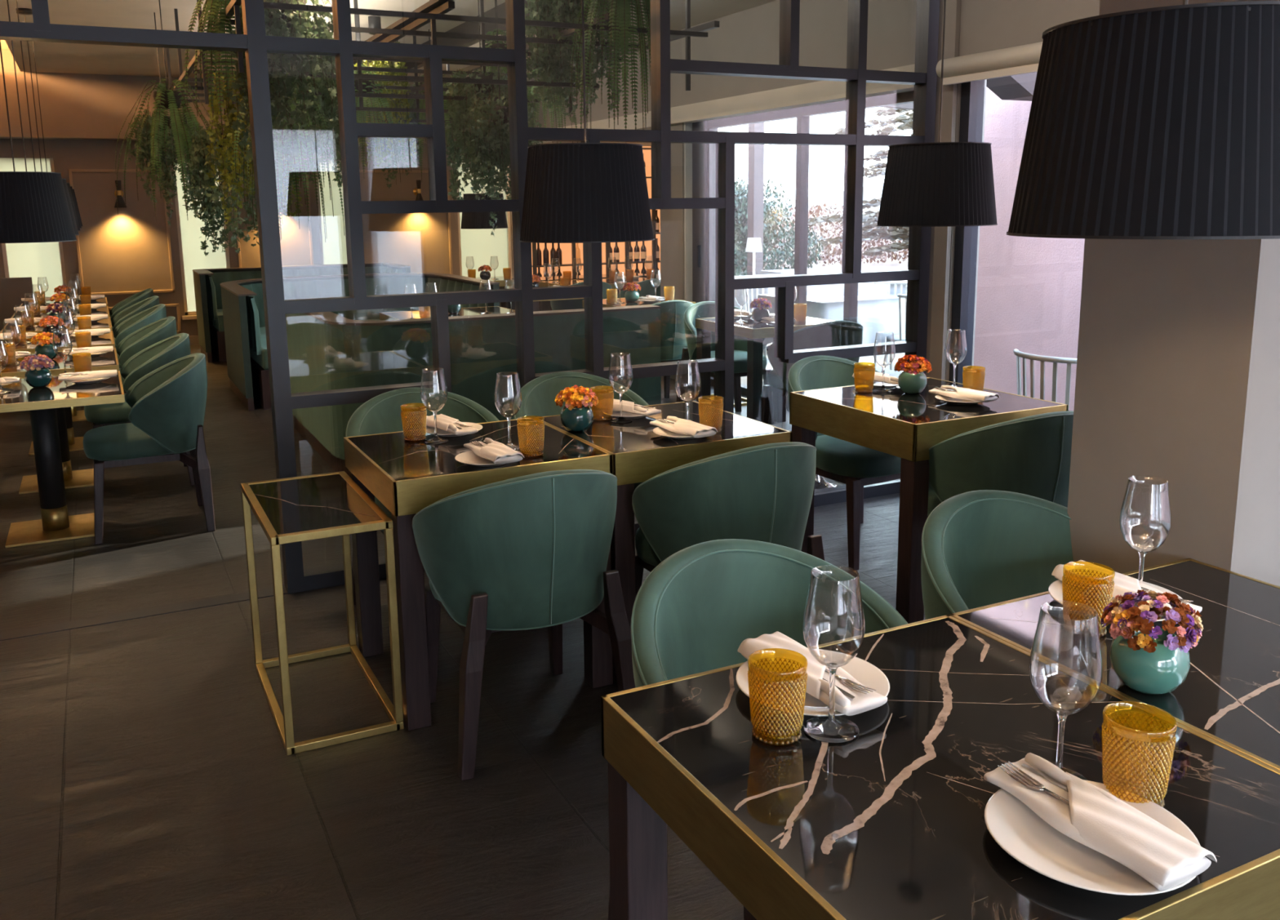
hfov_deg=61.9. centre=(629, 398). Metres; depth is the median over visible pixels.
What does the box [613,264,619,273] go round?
bottle
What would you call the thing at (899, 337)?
slatted chair
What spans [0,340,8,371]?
bowl
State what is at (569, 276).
tumbler
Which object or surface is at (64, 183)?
pendant lamp
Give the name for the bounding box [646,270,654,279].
tumbler
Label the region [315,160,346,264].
window
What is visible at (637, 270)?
bottle
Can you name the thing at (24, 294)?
bowl
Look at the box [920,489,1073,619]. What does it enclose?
dining chair
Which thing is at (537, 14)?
ivy
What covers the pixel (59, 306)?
flower pot
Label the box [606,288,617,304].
tumbler
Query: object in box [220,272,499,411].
sofa
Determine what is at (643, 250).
bottle
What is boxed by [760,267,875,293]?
table
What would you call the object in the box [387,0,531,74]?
linear light
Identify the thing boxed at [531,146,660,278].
shelving
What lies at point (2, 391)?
wine glass
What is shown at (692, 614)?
dining chair
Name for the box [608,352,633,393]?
bowl
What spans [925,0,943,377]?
wall
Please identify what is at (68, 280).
wine glass
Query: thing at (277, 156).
hanging fern
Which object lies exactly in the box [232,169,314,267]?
trim
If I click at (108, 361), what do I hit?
pedestal table
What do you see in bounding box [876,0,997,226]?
pendant lamp
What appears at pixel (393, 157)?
ivy
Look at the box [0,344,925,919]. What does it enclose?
floor
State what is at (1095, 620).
bowl
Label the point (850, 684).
fork
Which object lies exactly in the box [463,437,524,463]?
napkin
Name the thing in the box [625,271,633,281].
tumbler
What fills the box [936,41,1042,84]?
roller blind cassette
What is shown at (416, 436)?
tumbler
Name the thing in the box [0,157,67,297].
window
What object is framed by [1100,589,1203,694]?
flower pot
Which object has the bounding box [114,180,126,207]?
wall sconce
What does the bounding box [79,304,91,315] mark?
tumbler
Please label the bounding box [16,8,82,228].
pendant lamp
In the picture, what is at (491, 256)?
wine glass
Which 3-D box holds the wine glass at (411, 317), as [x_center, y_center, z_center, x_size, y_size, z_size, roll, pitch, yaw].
[-1.476,-0.653,7.193,0.087,0.237,0.087,2,11,14]
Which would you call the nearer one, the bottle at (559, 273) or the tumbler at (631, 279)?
the tumbler at (631, 279)
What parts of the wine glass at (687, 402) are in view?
stem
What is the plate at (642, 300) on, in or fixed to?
on the dining table at (690, 388)
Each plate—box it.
[0,337,31,341]
[0,355,24,361]
[11,321,39,324]
[20,309,44,312]
[65,377,110,383]
[69,351,107,357]
[72,333,103,337]
[74,319,102,322]
[75,307,100,311]
[79,297,101,301]
[422,422,482,436]
[454,450,522,466]
[602,406,655,418]
[638,298,659,302]
[653,426,697,439]
[733,315,751,318]
[735,648,889,715]
[760,320,774,324]
[860,379,898,388]
[935,394,982,404]
[984,779,1200,895]
[1048,579,1182,621]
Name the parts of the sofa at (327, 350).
rail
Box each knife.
[822,678,854,698]
[1021,763,1068,792]
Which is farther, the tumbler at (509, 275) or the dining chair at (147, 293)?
the tumbler at (509, 275)
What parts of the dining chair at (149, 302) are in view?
backrest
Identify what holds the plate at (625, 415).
on the dining table at (639, 454)
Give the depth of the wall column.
9.00 m
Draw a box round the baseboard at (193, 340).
[189,335,199,345]
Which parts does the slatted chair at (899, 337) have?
leg, seat, rail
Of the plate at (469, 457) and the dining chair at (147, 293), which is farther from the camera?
the dining chair at (147, 293)
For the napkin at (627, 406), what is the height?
0.034 m
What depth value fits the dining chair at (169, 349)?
5.74 m
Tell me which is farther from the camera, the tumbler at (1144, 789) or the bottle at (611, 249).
the bottle at (611, 249)
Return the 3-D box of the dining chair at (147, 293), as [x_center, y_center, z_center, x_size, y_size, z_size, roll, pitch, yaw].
[-4.488,-0.555,9.430,0.575,0.817,0.600,-6,12,-26]
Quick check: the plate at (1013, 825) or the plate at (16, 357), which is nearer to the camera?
the plate at (1013, 825)
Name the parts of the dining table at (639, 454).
leg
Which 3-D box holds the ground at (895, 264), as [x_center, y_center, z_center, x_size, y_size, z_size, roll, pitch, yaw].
[9.035,-7.129,48.692,180.000,0.520,200.000,-6,12,-26]
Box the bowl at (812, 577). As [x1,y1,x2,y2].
[802,564,865,667]
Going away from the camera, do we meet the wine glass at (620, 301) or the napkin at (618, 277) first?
the wine glass at (620, 301)
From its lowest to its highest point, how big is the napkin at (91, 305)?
0.034 m
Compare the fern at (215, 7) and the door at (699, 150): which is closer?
the fern at (215, 7)
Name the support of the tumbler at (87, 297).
on the pedestal table at (104, 310)
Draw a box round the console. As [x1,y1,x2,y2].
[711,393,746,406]
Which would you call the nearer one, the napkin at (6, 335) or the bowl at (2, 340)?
the bowl at (2, 340)
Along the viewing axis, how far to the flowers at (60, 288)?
9.62 m
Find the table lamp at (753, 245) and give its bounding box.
[745,237,762,276]
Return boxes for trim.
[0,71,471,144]
[0,586,288,640]
[68,168,175,295]
[108,303,182,333]
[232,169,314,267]
[359,169,453,274]
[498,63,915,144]
[684,122,692,301]
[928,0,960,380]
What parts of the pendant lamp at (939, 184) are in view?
lamp shade, cord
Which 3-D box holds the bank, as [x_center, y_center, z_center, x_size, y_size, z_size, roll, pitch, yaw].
[9.448,-5.044,32.252,34.000,1.710,5.998,-6,12,-26]
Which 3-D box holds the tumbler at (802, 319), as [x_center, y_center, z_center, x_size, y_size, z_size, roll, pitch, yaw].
[1.082,-0.548,6.781,0.084,0.114,0.084,1,10,9]
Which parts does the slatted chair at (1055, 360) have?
rail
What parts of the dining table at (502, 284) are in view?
leg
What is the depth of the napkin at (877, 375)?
4.36 m
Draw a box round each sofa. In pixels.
[192,262,410,362]
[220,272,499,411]
[285,304,661,474]
[757,289,905,351]
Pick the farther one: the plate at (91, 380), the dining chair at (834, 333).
the dining chair at (834, 333)
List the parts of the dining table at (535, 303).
leg, leg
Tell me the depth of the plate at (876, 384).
4.38 m
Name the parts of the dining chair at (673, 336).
leg, seat frame, backrest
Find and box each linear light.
[364,0,453,41]
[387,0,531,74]
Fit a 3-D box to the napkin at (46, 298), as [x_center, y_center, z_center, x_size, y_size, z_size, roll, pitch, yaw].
[-5.362,-0.904,9.651,0.256,0.034,0.100,-6,12,-26]
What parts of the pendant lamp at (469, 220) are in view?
lamp shade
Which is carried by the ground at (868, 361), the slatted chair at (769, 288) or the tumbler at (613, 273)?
the slatted chair at (769, 288)
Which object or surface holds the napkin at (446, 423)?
on the plate at (440, 432)
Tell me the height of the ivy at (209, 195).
1.681 m
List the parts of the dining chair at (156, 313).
backrest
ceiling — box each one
[0,0,777,87]
[507,0,916,132]
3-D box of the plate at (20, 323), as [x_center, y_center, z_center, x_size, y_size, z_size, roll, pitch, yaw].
[-4.415,-0.552,7.788,0.200,0.018,0.200,-6,12,-26]
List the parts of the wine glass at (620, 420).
stem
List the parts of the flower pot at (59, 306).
pot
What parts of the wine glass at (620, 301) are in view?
stem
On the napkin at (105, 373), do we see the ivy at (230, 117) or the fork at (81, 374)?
the fork at (81, 374)
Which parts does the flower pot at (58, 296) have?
pot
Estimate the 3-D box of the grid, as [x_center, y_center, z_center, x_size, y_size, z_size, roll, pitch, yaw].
[-1.630,-2.264,7.001,2.320,0.780,4.700,-6,12,-26]
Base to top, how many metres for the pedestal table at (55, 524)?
0.690 m
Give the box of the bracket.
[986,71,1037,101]
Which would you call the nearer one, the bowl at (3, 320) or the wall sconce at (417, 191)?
the bowl at (3, 320)
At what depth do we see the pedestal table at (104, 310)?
8.63 m
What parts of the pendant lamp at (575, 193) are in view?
cord, lamp shade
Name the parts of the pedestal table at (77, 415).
plate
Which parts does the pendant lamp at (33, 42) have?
cord, lamp shade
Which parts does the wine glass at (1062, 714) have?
stem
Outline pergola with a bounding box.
[746,102,913,275]
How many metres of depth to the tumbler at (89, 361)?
5.29 m
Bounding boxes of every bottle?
[536,243,542,265]
[537,266,542,276]
[542,243,549,265]
[543,266,549,276]
[550,243,556,265]
[551,266,556,276]
[555,243,562,264]
[556,266,562,275]
[576,266,580,275]
[609,242,612,262]
[613,242,619,262]
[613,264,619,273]
[628,241,632,262]
[634,241,639,262]
[634,263,639,273]
[640,240,646,261]
[640,262,646,274]
[655,209,659,232]
[655,238,659,261]
[656,262,659,278]
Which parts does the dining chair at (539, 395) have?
backrest, seat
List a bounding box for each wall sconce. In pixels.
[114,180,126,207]
[413,180,423,200]
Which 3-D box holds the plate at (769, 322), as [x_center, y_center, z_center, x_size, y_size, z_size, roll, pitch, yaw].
[0.917,-0.478,6.676,0.200,0.018,0.200,-7,12,-31]
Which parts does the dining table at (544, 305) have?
leg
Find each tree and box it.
[734,176,747,275]
[734,177,823,275]
[807,107,913,256]
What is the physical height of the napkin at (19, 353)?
0.034 m
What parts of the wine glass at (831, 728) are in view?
stem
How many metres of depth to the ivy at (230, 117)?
6.57 m
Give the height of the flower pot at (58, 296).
0.153 m
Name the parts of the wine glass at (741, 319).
stem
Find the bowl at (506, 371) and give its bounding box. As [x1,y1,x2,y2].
[493,371,522,417]
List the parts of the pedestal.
seat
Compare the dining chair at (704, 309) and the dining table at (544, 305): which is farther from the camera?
the dining table at (544, 305)
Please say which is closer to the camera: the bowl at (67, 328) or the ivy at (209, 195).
the bowl at (67, 328)
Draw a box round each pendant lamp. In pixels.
[0,40,77,243]
[6,0,79,235]
[15,0,80,231]
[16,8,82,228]
[32,41,82,226]
[461,70,507,229]
[519,0,654,243]
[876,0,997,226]
[1006,0,1279,239]
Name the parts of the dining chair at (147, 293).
backrest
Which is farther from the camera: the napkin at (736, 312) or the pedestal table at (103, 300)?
the pedestal table at (103, 300)
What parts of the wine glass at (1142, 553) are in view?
stem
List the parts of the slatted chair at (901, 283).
leg, rail, leg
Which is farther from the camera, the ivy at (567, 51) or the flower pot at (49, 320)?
the flower pot at (49, 320)
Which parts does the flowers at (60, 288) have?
pot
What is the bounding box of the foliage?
[737,202,908,269]
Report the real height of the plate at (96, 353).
0.018 m
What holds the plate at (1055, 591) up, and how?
on the dining table at (1229, 693)
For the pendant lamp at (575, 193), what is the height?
1.494 m
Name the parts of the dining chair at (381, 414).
leg, seat, backrest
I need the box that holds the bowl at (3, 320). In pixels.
[2,320,21,346]
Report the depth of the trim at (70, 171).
11.50 m
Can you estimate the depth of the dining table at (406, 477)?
3.20 m
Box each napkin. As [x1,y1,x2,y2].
[0,332,37,338]
[0,351,31,357]
[0,377,19,383]
[4,317,43,323]
[13,306,47,311]
[21,297,50,301]
[57,369,117,380]
[62,346,113,354]
[66,328,110,335]
[69,314,107,319]
[71,303,106,308]
[73,294,104,299]
[419,413,478,435]
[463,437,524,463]
[595,398,661,416]
[613,275,639,279]
[638,294,665,301]
[649,415,717,437]
[733,309,751,316]
[737,631,887,715]
[761,315,795,322]
[852,370,898,385]
[928,385,999,402]
[983,752,1217,890]
[1051,560,1202,616]
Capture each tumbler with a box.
[0,343,16,366]
[9,325,26,344]
[20,312,34,328]
[27,299,40,315]
[34,291,45,304]
[71,353,91,372]
[75,333,91,347]
[77,316,91,329]
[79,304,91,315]
[80,286,91,295]
[80,293,91,304]
[400,404,426,441]
[418,306,430,318]
[467,271,475,278]
[502,269,511,279]
[516,415,544,457]
[559,278,568,285]
[562,271,571,283]
[591,385,613,421]
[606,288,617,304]
[608,271,617,282]
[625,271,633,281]
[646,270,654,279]
[663,286,674,301]
[697,397,723,432]
[747,651,807,746]
[794,302,807,322]
[853,364,875,393]
[962,367,985,391]
[1062,563,1115,637]
[1101,701,1177,808]
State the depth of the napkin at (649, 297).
8.18 m
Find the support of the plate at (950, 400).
on the dining table at (896, 423)
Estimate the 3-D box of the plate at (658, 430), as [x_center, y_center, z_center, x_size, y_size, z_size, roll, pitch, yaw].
[0.174,0.112,3.494,0.200,0.018,0.200,-8,12,-34]
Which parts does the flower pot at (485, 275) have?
pot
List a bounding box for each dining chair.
[83,352,215,544]
[84,333,194,485]
[109,288,153,337]
[111,295,159,348]
[113,303,166,368]
[115,315,177,393]
[345,386,499,605]
[412,469,635,780]
[513,371,648,489]
[550,281,611,310]
[608,538,907,919]
[617,277,660,297]
[631,441,824,595]
[651,300,696,398]
[675,301,773,424]
[762,320,862,423]
[787,355,901,570]
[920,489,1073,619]
[927,410,1073,517]
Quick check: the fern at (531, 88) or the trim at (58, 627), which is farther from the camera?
the fern at (531, 88)
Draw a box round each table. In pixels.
[0,316,111,421]
[0,330,115,455]
[0,347,119,494]
[0,370,124,547]
[10,306,109,319]
[19,297,107,307]
[240,471,404,755]
[343,417,613,730]
[379,306,515,319]
[473,275,514,307]
[506,297,583,311]
[533,400,792,682]
[538,280,583,311]
[582,297,695,398]
[600,614,1279,919]
[602,277,647,297]
[695,313,833,422]
[733,273,843,351]
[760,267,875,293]
[789,377,1068,623]
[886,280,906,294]
[949,558,1279,770]
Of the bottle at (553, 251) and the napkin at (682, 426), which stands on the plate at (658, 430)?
the napkin at (682, 426)
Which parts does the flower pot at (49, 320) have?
pot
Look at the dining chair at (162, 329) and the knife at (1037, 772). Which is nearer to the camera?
the knife at (1037, 772)
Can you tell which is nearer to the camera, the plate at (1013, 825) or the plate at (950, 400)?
the plate at (1013, 825)
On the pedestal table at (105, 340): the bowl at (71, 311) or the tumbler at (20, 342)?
the tumbler at (20, 342)
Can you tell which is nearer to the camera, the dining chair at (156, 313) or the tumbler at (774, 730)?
the tumbler at (774, 730)
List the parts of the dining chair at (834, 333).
leg, seat frame, seat, backrest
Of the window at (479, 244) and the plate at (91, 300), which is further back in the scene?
the window at (479, 244)
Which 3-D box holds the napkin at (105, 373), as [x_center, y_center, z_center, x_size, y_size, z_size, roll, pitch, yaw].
[-2.607,-0.114,5.129,0.256,0.034,0.100,-6,12,-26]
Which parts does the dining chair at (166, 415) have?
leg, seat, seat frame, backrest, leg, leg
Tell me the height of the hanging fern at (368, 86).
1.229 m
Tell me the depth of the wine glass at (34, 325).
7.63 m
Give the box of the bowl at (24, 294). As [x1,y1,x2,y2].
[24,293,38,312]
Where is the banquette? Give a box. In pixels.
[0,276,34,332]
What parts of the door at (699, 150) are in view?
handle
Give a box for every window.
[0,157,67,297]
[172,159,230,319]
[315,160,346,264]
[455,160,512,288]
[948,80,985,385]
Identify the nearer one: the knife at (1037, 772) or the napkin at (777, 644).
the knife at (1037, 772)
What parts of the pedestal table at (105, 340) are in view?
plate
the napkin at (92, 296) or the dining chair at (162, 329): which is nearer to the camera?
the dining chair at (162, 329)
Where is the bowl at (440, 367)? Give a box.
[420,367,448,411]
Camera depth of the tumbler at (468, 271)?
10.85 m
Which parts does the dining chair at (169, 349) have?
leg, seat, seat frame, backrest, leg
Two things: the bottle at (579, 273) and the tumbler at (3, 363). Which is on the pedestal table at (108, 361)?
the tumbler at (3, 363)
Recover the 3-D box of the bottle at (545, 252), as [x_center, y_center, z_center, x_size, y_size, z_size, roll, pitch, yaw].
[-1.073,-1.855,13.606,0.076,0.300,0.076,-6,12,-26]
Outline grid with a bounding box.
[165,0,719,138]
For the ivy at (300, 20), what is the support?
hanging from the grid
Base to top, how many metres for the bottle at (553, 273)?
0.300 m
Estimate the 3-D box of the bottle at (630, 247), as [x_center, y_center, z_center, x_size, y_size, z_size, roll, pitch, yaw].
[0.001,-1.964,14.130,0.077,0.300,0.077,-6,12,-26]
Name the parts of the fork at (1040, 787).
handle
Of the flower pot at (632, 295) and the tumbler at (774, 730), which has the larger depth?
the flower pot at (632, 295)
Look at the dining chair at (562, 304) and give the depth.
9.80 m
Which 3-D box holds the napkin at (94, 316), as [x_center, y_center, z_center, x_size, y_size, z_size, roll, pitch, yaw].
[-4.016,-0.605,7.915,0.256,0.034,0.100,-6,12,-26]
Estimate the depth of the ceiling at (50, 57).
8.04 m
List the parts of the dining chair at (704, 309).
leg, leg, backrest, leg, seat, seat frame, leg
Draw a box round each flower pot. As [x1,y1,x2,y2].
[19,353,54,387]
[30,332,60,359]
[39,315,64,337]
[44,302,66,321]
[49,293,69,311]
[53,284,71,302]
[448,304,461,313]
[477,264,492,279]
[532,274,540,287]
[554,384,598,432]
[622,282,640,302]
[749,297,772,322]
[893,354,932,394]
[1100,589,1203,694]
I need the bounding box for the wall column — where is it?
[660,122,684,380]
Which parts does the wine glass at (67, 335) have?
stem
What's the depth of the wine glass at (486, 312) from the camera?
7.53 m
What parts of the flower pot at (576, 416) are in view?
pot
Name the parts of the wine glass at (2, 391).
stem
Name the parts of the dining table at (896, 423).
leg, leg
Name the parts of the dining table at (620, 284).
leg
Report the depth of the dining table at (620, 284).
10.36 m
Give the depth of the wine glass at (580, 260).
10.44 m
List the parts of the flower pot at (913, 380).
pot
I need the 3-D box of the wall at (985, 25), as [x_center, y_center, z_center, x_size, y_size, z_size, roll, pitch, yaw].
[2.153,-0.745,4.271,0.180,2.880,2.400,-6,12,-26]
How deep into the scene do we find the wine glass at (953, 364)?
4.29 m
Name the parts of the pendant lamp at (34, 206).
cord, lamp shade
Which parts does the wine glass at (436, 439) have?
stem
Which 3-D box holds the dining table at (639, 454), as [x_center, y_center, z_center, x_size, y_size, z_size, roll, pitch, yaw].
[0.101,0.457,3.753,0.661,0.750,0.660,-6,12,-26]
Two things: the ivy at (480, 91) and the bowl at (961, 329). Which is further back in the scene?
the ivy at (480, 91)
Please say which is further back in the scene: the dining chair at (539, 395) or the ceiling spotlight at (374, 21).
the ceiling spotlight at (374, 21)
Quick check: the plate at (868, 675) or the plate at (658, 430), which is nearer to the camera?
the plate at (868, 675)
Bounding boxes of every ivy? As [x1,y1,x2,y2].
[125,12,202,226]
[186,53,277,255]
[204,69,302,224]
[226,0,355,169]
[280,58,342,186]
[353,41,417,167]
[373,40,426,187]
[444,0,511,199]
[457,0,543,236]
[524,0,597,127]
[528,0,622,111]
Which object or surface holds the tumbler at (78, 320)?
on the pedestal table at (105, 340)
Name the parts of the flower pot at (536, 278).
pot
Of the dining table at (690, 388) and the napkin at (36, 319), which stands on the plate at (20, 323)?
the napkin at (36, 319)
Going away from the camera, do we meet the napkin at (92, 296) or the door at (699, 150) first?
the door at (699, 150)
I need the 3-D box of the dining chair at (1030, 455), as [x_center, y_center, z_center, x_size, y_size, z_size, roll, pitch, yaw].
[1.316,0.401,3.792,0.600,0.817,0.575,-5,11,-20]
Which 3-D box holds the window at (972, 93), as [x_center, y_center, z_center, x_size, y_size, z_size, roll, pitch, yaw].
[2.154,-0.373,4.290,0.090,2.140,2.302,-6,12,-26]
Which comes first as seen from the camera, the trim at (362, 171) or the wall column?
the wall column
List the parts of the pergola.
post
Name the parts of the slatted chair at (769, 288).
leg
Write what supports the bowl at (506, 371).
on the wine glass at (513, 446)
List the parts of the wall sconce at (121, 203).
wall plate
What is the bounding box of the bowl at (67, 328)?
[52,328,72,356]
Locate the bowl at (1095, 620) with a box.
[1028,600,1102,715]
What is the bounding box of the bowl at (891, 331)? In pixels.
[873,331,895,367]
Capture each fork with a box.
[59,373,87,376]
[453,422,471,427]
[470,440,484,446]
[634,404,654,408]
[654,417,674,423]
[824,668,875,693]
[933,386,956,391]
[997,761,1069,805]
[1141,586,1193,604]
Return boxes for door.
[692,120,718,382]
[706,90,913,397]
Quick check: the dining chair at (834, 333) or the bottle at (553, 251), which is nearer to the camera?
the dining chair at (834, 333)
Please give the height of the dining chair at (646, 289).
0.817 m
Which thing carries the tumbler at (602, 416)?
on the dining table at (639, 454)
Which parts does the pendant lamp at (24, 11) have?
cord, lamp shade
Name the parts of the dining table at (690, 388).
leg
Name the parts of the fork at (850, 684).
handle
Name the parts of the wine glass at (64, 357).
stem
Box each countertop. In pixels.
[533,272,655,283]
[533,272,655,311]
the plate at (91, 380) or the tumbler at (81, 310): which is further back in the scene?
the tumbler at (81, 310)
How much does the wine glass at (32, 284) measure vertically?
0.237 m
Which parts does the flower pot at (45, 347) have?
pot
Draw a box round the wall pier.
[1066,0,1279,586]
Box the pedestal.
[784,393,838,489]
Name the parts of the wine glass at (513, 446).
stem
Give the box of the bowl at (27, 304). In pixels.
[14,304,31,327]
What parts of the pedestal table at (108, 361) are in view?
plate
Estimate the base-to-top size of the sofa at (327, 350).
0.880 m
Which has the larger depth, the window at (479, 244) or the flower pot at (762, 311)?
the window at (479, 244)
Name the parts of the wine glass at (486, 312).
stem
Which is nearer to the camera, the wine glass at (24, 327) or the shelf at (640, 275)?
the wine glass at (24, 327)
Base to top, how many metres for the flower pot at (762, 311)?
0.153 m
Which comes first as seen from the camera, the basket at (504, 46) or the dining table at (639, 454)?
the dining table at (639, 454)
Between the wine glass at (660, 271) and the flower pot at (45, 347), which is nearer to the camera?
the flower pot at (45, 347)
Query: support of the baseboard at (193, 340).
attached to the wall at (127, 251)
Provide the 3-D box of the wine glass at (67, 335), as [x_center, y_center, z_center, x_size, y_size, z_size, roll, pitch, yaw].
[-3.274,-0.388,6.205,0.087,0.237,0.087,4,11,23]
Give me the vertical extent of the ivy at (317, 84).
1.258 m
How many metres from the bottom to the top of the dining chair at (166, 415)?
0.817 m
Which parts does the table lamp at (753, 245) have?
lamp shade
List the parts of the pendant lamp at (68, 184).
cord, lamp shade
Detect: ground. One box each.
[740,342,904,387]
[764,257,907,293]
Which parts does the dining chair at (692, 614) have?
leg, leg, backrest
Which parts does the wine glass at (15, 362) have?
stem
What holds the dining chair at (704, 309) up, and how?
on the floor
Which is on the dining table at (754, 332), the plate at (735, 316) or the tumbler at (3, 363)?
the plate at (735, 316)
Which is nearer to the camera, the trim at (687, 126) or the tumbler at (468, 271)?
the trim at (687, 126)
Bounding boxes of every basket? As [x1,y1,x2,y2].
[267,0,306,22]
[354,80,375,93]
[465,73,497,93]
[484,43,506,48]
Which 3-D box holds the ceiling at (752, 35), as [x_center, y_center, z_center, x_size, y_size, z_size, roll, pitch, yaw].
[0.079,-2.862,9.661,0.300,0.600,7.950,-6,12,-26]
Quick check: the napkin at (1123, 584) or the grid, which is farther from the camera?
the grid
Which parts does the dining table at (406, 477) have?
leg, leg, leg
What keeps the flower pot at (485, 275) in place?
on the dining table at (502, 284)
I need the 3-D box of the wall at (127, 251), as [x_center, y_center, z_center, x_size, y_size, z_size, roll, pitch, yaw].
[-3.236,-2.372,12.664,8.700,3.200,0.150,-6,12,-26]
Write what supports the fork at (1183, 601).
on the napkin at (1123, 584)
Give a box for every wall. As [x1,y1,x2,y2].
[0,48,651,336]
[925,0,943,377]
[945,0,1099,385]
[972,86,1084,410]
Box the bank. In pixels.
[764,213,908,261]
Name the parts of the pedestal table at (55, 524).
plate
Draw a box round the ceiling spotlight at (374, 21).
[368,15,381,35]
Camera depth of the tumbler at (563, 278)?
9.48 m
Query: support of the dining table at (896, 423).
on the floor
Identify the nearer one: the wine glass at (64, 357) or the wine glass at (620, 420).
the wine glass at (620, 420)
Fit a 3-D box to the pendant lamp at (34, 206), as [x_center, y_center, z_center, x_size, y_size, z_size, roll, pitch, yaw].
[-2.724,-1.445,4.629,0.436,1.512,0.436,-8,12,-33]
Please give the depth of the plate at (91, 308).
8.81 m
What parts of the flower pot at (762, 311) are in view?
pot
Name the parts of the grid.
rail, rail, rail, rail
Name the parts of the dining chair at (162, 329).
seat, backrest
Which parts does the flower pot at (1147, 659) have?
pot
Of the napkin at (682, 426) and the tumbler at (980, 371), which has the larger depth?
the tumbler at (980, 371)
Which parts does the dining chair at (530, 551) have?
leg, seat, leg, backrest, seat frame, leg, leg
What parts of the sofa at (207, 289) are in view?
seat, seat, rail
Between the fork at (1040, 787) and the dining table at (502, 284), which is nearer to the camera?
the fork at (1040, 787)
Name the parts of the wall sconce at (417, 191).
wall plate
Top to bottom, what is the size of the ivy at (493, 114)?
1.579 m
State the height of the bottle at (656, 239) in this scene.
0.300 m
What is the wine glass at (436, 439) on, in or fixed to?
on the dining table at (406, 477)
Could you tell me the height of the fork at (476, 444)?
0.010 m
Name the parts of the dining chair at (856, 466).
backrest, leg, seat frame, seat, leg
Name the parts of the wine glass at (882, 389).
stem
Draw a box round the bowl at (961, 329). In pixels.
[944,328,966,364]
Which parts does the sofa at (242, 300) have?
seat, seat, rail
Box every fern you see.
[115,0,235,219]
[184,0,294,134]
[233,54,345,242]
[288,3,360,185]
[328,14,409,186]
[395,29,470,185]
[461,0,546,144]
[526,57,577,144]
[569,0,650,142]
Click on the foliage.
(815, 211)
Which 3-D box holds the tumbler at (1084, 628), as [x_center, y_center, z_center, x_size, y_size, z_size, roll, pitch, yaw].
[0.800,0.353,1.868,0.084,0.114,0.084,5,12,28]
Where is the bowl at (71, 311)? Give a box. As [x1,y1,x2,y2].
[57,311,75,335]
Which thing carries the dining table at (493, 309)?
on the floor
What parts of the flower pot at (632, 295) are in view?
pot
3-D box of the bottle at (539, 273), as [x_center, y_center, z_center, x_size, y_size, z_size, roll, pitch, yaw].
[-1.159,-1.546,13.617,0.076,0.300,0.076,-6,12,-26]
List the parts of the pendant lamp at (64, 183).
cord, lamp shade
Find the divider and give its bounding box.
[0,0,939,594]
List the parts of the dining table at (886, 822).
leg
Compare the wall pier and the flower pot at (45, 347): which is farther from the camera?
the flower pot at (45, 347)
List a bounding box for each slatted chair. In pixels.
[742,287,770,378]
[873,281,906,369]
[881,293,906,373]
[1013,348,1076,410]
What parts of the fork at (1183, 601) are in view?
handle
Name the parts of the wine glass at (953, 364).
stem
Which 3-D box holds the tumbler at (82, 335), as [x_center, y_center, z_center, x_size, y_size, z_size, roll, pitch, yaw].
[-3.184,-0.329,6.216,0.084,0.114,0.084,3,11,18]
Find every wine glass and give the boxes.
[0,340,11,393]
[2,320,21,364]
[14,304,31,343]
[24,293,39,326]
[31,284,44,314]
[52,328,72,377]
[57,311,75,352]
[62,297,76,334]
[65,288,78,319]
[68,280,79,308]
[404,284,417,319]
[420,367,448,444]
[479,280,491,314]
[489,256,498,279]
[493,371,522,449]
[504,280,513,313]
[551,257,559,282]
[573,259,582,282]
[608,352,633,422]
[613,272,625,302]
[650,271,661,296]
[675,359,701,419]
[734,288,748,321]
[802,564,865,742]
[872,331,895,392]
[944,328,966,387]
[1028,600,1102,780]
[1119,475,1171,583]
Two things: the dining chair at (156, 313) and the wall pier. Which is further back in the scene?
the dining chair at (156, 313)
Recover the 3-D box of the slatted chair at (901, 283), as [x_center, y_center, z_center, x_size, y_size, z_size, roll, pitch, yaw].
[2.226,-0.605,9.299,0.518,0.800,0.567,-4,11,-16]
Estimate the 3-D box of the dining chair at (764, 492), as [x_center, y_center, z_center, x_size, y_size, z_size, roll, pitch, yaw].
[0.294,0.491,3.370,0.600,0.817,0.575,-6,12,-27]
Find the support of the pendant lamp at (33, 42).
hanging from the ceiling at (50, 57)
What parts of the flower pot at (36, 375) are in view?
pot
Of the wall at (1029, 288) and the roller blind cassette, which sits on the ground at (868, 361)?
the wall at (1029, 288)
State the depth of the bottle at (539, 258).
13.54 m
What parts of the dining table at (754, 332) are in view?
leg, leg, leg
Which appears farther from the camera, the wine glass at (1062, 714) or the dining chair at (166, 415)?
the dining chair at (166, 415)

